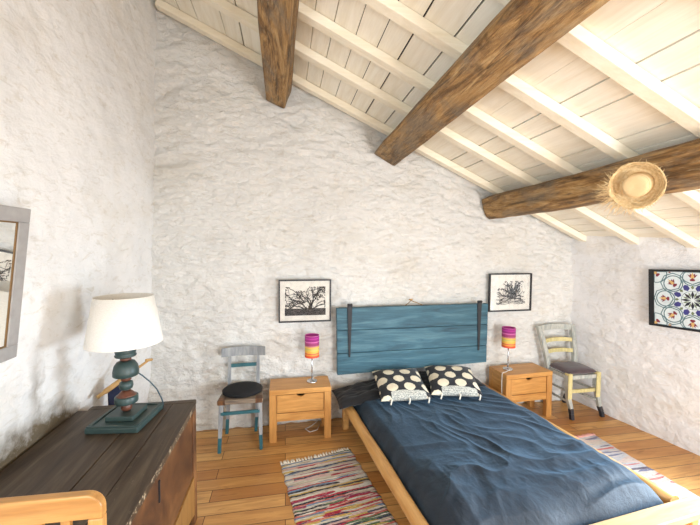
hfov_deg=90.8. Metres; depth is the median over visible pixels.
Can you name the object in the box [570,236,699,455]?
wall
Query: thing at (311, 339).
bedside lamp
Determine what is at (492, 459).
bedspread
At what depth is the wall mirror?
1.39 m
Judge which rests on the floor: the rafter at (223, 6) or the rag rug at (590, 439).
the rag rug at (590, 439)
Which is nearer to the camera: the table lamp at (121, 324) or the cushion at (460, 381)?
the table lamp at (121, 324)
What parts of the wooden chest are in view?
lid, keyhole plate, leg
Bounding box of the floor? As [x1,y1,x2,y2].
[195,399,699,524]
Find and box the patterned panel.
[648,269,699,331]
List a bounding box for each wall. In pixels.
[0,0,156,471]
[148,9,573,430]
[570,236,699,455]
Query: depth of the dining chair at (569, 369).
3.57 m
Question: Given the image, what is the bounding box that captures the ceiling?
[154,0,699,239]
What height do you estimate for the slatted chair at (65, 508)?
1.000 m
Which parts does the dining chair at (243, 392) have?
leg, seat corner, leg, post, seat, rail, post, seat corner, leg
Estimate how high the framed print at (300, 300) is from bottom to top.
0.404 m
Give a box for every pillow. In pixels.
[331,378,379,409]
[418,371,485,392]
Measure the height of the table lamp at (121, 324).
0.682 m
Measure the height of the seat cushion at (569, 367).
0.070 m
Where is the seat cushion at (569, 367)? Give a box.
[549,361,596,374]
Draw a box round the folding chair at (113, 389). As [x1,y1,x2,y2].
[96,358,152,404]
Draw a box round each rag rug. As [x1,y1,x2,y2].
[280,447,397,524]
[573,433,699,524]
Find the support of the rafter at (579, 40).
attached to the ceiling
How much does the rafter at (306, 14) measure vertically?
2.075 m
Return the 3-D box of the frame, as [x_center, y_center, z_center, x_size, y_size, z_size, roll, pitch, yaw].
[0.935,1.448,2.569,1.660,0.302,1.915,0,3,-16]
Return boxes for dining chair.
[217,346,264,453]
[535,323,604,419]
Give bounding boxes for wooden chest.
[0,399,196,524]
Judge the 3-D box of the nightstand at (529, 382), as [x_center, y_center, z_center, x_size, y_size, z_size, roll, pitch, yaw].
[1.758,1.329,3.574,0.540,0.465,0.275,0,2,-14]
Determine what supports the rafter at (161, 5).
attached to the ceiling
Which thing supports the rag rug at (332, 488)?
on the floor
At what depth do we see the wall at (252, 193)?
3.26 m
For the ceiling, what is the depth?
2.11 m
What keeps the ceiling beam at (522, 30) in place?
attached to the wall at (252, 193)
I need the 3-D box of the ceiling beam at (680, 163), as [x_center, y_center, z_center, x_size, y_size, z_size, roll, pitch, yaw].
[1.985,-0.497,1.171,0.342,0.303,4.988,0,2,-11]
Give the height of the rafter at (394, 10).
2.075 m
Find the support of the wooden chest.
on the floor
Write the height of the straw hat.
0.317 m
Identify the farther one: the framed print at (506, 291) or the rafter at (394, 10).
the framed print at (506, 291)
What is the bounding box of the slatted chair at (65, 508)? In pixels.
[0,490,106,524]
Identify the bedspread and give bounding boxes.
[353,386,663,524]
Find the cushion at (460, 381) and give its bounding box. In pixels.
[424,365,482,399]
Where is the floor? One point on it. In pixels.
(243, 484)
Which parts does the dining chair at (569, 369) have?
post, rail, seat rail, leg, post, seat rail, leg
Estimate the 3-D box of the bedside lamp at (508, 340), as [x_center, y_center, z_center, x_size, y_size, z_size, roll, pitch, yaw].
[1.579,1.109,3.522,0.221,0.894,0.132,-1,3,-26]
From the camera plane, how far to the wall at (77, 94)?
1.88 m
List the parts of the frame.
leg, rail, rail, foot rail, leg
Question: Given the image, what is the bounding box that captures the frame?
[342,382,699,524]
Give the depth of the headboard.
3.40 m
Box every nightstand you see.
[269,376,330,442]
[489,363,552,416]
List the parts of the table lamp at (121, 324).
lamp shade, plate, power cord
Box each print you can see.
[278,279,330,322]
[488,273,531,311]
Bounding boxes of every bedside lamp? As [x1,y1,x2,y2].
[305,333,319,431]
[501,326,515,393]
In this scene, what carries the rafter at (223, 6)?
attached to the ceiling
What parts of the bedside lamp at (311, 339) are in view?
lamp shade, power cord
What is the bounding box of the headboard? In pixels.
[336,300,487,374]
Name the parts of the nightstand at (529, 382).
leg, panel, leg, drawer, rail, leg, leg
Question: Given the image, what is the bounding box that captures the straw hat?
[592,158,667,218]
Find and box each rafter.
[155,0,586,241]
[201,0,638,243]
[298,1,698,247]
[360,0,699,211]
[497,0,699,137]
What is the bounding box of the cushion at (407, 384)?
[372,368,431,404]
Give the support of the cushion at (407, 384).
on the bedspread
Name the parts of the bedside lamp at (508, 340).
lamp shade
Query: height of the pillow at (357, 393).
0.183 m
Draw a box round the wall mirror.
[0,205,30,362]
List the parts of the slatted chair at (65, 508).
leg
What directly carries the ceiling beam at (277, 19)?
attached to the wall at (252, 193)
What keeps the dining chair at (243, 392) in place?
on the floor
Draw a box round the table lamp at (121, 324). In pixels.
[83,293,163,433]
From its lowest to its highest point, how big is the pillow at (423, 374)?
0.130 m
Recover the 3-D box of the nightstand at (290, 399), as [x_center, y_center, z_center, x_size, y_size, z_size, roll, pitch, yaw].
[-0.458,1.332,3.167,0.540,0.465,0.275,0,2,-11]
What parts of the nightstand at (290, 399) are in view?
leg, drawer, rail, leg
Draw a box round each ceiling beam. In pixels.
[257,0,298,107]
[374,0,609,165]
[482,138,699,218]
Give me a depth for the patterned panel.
2.92 m

